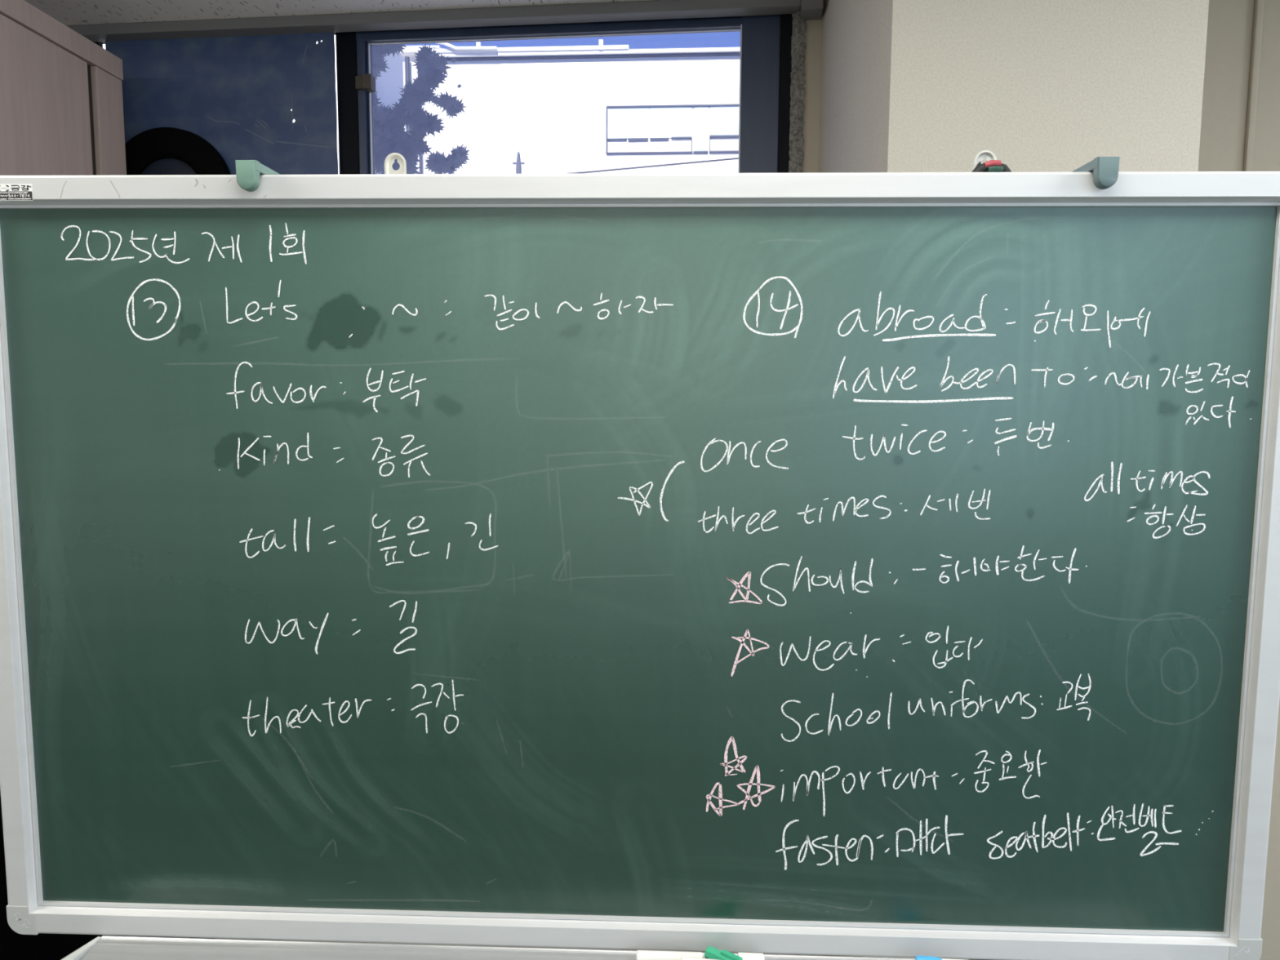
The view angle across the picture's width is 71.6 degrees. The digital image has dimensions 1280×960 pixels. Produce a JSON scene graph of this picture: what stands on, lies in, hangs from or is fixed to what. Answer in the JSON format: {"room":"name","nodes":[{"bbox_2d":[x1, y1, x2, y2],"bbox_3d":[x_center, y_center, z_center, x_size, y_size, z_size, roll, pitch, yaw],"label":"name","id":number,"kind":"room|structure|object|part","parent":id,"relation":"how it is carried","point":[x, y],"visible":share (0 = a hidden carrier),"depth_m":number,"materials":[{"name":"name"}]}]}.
{"room":"classroom","nodes":[
{"label":"classroom","id":0,"kind":"room"},
{"bbox_2d":[24,0,653,25],"bbox_3d":[0.346,-0.776,-1.483,7.700,0.140,7.410,1,6,2],"label":"ceiling","id":1,"kind":"structure","parent":0,"point":[68,12],"depth_m":1.98,"materials":[{"name":"tile"}]},
{"bbox_2d":[174,0,1279,959],"bbox_3d":[0.480,-1.497,1.962,7.700,5.500,0.160,1,6,6],"label":"wall","id":2,"kind":"structure","parent":0,"point":[1230,23],"depth_m":1.87,"materials":[{"name":"grey paint"}]},
{"bbox_2d":[0,0,126,175],"bbox_3d":[-1.403,-0.304,1.754,0.422,1.246,0.666,1,6,2],"label":"upper cabinet","id":3,"kind":"object","parent":2,"relation":"attached to","point":[61,102],"visible":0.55,"depth_m":1.80,"materials":[{"name":"brown wood"}]},
{"bbox_3d":[-1.408,-0.276,1.707,0.416,1.199,0.531,1,6,2],"label":"panel","id":4,"kind":"part","parent":3,"relation":"part of","materials":[{"name":"brown wood"}]},
{"bbox_3d":[-1.405,-0.282,1.767,0.398,1.200,0.631,1,6,2],"label":"frame","id":5,"kind":"part","parent":3,"relation":"part of","materials":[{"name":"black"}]},
{"bbox_2d":[93,13,792,174],"bbox_3d":[-0.531,-0.500,2.139,1.803,1.470,0.104,1,6,6],"label":"window","id":6,"kind":"structure","parent":2,"relation":"in","point":[766,58],"depth_m":2.00,"materials":[{"name":"black metal"}]},
{"bbox_2d":[105,32,337,174],"bbox_3d":[-0.995,-0.418,2.147,0.570,1.261,0.004,1,6,6],"label":"panel","id":7,"kind":"object","parent":6,"relation":"attached to","point":[238,94],"visible":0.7,"depth_m":2.09,"materials":[{"name":"blue glass"}]},
{"bbox_3d":[-0.176,-0.425,2.099,0.980,1.232,0.060,1,6,6],"label":"sash","id":8,"kind":"part","parent":6,"relation":"part of","materials":[{"name":"blue metal"}]},
{"bbox_2d":[66,0,823,41],"bbox_3d":[-0.540,-1.036,2.009,1.876,0.038,0.060,1,6,6],"label":"trim","id":9,"kind":"structure","parent":2,"relation":"attached to","point":[810,10],"depth_m":1.99,"materials":[{"name":"grey"}]},
{"bbox_2d":[788,11,806,173],"bbox_3d":[0.348,-0.386,2.021,0.034,1.275,0.068,1,6,6],"label":"trim","id":10,"kind":"structure","parent":2,"relation":"attached to","point":[797,91],"depth_m":1.95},
{"bbox_2d":[1243,0,1264,171],"bbox_3d":[1.276,0.117,1.945,0.014,2.300,0.012,1,6,6],"label":"trim","id":11,"kind":"structure","parent":2,"relation":"attached to","point":[1259,4],"depth_m":1.85,"materials":[{"name":"grey paint"}]},
{"bbox_2d":[799,0,1208,959],"bbox_3d":[0.656,0.131,1.769,0.587,2.300,0.500,1,6,6],"label":"wall pillar","id":12,"kind":"structure","parent":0,"point":[907,86],"depth_m":1.45,"materials":[{"name":"beige paint"}]},
{"bbox_3d":[0.333,1.632,-1.251,7.700,0.100,7.400,1,6,2],"label":"floor","id":13,"kind":"structure","parent":0,"visible":0},
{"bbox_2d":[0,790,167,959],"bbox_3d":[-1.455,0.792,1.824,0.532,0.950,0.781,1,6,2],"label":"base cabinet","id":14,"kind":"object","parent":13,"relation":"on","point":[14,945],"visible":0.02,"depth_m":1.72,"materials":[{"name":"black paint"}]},
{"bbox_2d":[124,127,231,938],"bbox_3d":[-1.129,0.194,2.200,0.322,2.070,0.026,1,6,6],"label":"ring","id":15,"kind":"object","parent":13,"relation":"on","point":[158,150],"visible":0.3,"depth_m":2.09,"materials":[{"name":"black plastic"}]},
{"bbox_2d":[0,150,1279,959],"bbox_3d":[-0.021,0.481,1.147,1.490,1.717,0.350,1,6,2],"label":"chalkboard","id":16,"kind":"object","parent":13,"relation":"on","point":[874,565],"visible":1,"depth_m":1.02,"materials":[{"name":"metal"}]},
{"bbox_2d":[0,191,31,199],"bbox_3d":[-0.701,-0.318,0.993,0.040,0.009,0.001,1,6,2],"label":"print","id":17,"kind":"object","parent":16,"relation":"attached to","point":[1,192],"depth_m":0.99},
{"bbox_3d":[-0.749,0.104,1.050,0.034,0.846,0.027,1,6,2],"label":"frame rail","id":18,"kind":"part","parent":16,"relation":"part of","materials":[{"name":"metal"}]},
{"bbox_2d":[235,160,279,191],"bbox_3d":[-0.427,-0.328,0.994,0.022,0.045,0.062,1,6,2],"label":"hook","id":19,"kind":"object","parent":16,"relation":"attached to","point":[248,172],"visible":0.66,"depth_m":0.96,"materials":[{"name":"green plastic"}]},
{"bbox_3d":[-0.427,-0.345,0.993,0.022,0.010,0.060,1,6,2],"label":"arm","id":20,"kind":"part","parent":19,"relation":"part of","materials":[{"name":"green plastic"}]},
{"bbox_3d":[-0.276,-0.337,1.004,0.025,0.063,0.004,1,6,2],"label":"hanger plate","id":21,"kind":"part","parent":16,"relation":"part of","materials":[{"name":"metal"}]},
{"bbox_2d":[78,935,964,959],"bbox_3d":[-0.020,0.569,1.021,1.267,0.022,0.070,1,6,2],"label":"chalk tray","id":22,"kind":"object","parent":16,"relation":"on","point":[105,947],"depth_m":1.05,"materials":[{"name":"metal"}]},
{"bbox_3d":[-0.025,0.541,1.067,1.436,0.034,0.027,1,6,2],"label":"frame rail","id":23,"kind":"part","parent":16,"relation":"part of","materials":[{"name":"metal"}]},
{"bbox_3d":[-0.020,-0.319,0.982,1.436,0.034,0.027,1,6,2],"label":"frame rail","id":24,"kind":"part","parent":16,"relation":"part of","materials":[{"name":"metal"}]},
{"bbox_2d":[635,950,702,959],"bbox_3d":[0.034,0.554,1.029,0.077,0.015,0.015,1,6,2],"label":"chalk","id":25,"kind":"object","parent":16,"relation":"on","point":[641,954],"visible":0.96,"depth_m":1.02,"materials":[{"name":"white"}]},
{"bbox_2d":[681,955,716,959],"bbox_3d":[0.071,0.551,1.008,0.047,0.014,0.014,1,6,8],"label":"stick","id":26,"kind":"object","parent":16,"relation":"on","point":[683,957],"visible":1,"depth_m":1.01,"materials":[{"name":"white"}]},
{"bbox_2d":[704,946,742,959],"bbox_3d":[0.105,0.551,1.015,0.066,0.018,0.016,5,7,37],"label":"holder","id":27,"kind":"object","parent":16,"relation":"on","point":[711,953],"visible":0.97,"depth_m":1.02,"materials":[{"name":"green plastic"}]},
{"bbox_2d":[737,951,764,959],"bbox_3d":[0.128,0.554,1.024,0.030,0.016,0.016,1,6,2],"label":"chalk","id":28,"kind":"object","parent":16,"relation":"on","point":[745,956],"visible":0.92,"depth_m":1.02,"materials":[{"name":"white"}]},
{"bbox_2d":[915,955,962,959],"bbox_3d":[0.346,0.551,1.009,0.062,0.015,0.015,1,6,4],"label":"holder","id":29,"kind":"object","parent":16,"relation":"on","point":[917,957],"visible":1,"depth_m":1.01,"materials":[{"name":"blue plastic"}]},
{"bbox_3d":[0.380,-0.331,0.980,0.025,0.063,0.004,1,6,2],"label":"hanger plate","id":30,"kind":"part","parent":16,"relation":"part of","materials":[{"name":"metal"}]},
{"bbox_2d":[971,160,1011,172],"bbox_3d":[0.384,-0.324,0.970,0.044,0.050,0.016,1,6,2],"label":"bundle","id":31,"kind":"object","parent":16,"relation":"on","point":[992,166],"visible":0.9,"depth_m":0.96,"materials":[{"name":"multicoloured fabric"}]},
{"bbox_2d":[1072,156,1119,189],"bbox_3d":[0.492,-0.320,0.962,0.022,0.045,0.062,1,6,2],"label":"hook","id":32,"kind":"object","parent":16,"relation":"attached to","point":[1104,169],"visible":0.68,"depth_m":0.93,"materials":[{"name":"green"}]},
{"bbox_3d":[0.493,-0.337,0.961,0.022,0.010,0.060,1,6,2],"label":"arm","id":33,"kind":"part","parent":32,"relation":"part of","materials":[{"name":"grey plastic"}]},
{"bbox_3d":[0.704,0.117,0.998,0.034,0.846,0.027,1,6,2],"label":"frame rail","id":34,"kind":"part","parent":16,"relation":"part of","materials":[{"name":"metal"}]},
{"label":"outside","id":35,"kind":"structure","parent":0,"visible":0},
{"bbox_3d":[1.066,1.431,31.934,80.000,0.200,58.700,1,6,2],"label":"ground","id":36,"kind":"structure","parent":35,"visible":0},
{"bbox_2d":[102,35,417,174],"bbox_3d":[-8.549,-3.038,18.623,7.850,11.200,5.200,1,6,2],"label":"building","id":37,"kind":"structure","parent":36,"relation":"on","point":[388,85],"depth_m":16.63,"materials":[{"name":"white"}]},
{"bbox_2d":[372,43,470,173],"bbox_3d":[-0.980,0.980,4.382,0.643,6.083,0.964,1,6,2],"label":"tree","id":38,"kind":"object","parent":36,"relation":"on","point":[390,136],"visible":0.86,"depth_m":3.79,"materials":[{"name":"blue plant"}]},
{"bbox_2d":[512,151,524,173],"bbox_3d":[-1.569,-0.457,11.684,0.150,7.500,0.120,1,6,2],"label":"utility pole","id":39,"kind":"object","parent":36,"relation":"on","point":[518,167],"visible":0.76,"depth_m":11.31,"materials":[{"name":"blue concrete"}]},
{"bbox_3d":[-1.569,-0.457,11.684,0.114,7.500,0.120,1,6,2],"label":"post","id":40,"kind":"part","parent":39,"relation":"part of","materials":[{"name":"grey concrete"}]},
{"bbox_2d":[560,157,738,173],"bbox_3d":[3.025,-4.174,11.121,13.679,0.281,0.906,2,6,20],"label":"cable","id":41,"kind":"object","parent":39,"relation":"attached to","point":[734,158],"visible":0.31,"depth_m":12.61,"materials":[{"name":"grey plastic"}]},
{"bbox_2d":[400,39,740,173],"bbox_3d":[1.538,-2.009,16.477,10.000,9.684,6.185,1,6,4],"label":"building","id":42,"kind":"structure","parent":36,"relation":"on","point":[564,108],"depth_m":13.34,"materials":[{"name":"white metal"}]},
{"bbox_3d":[0.691,-5.249,13.280,2.360,0.650,0.012,1,6,4],"label":"pane","id":43,"kind":"part","parent":42,"relation":"part of","materials":[{"name":"white glass"}]}
]}

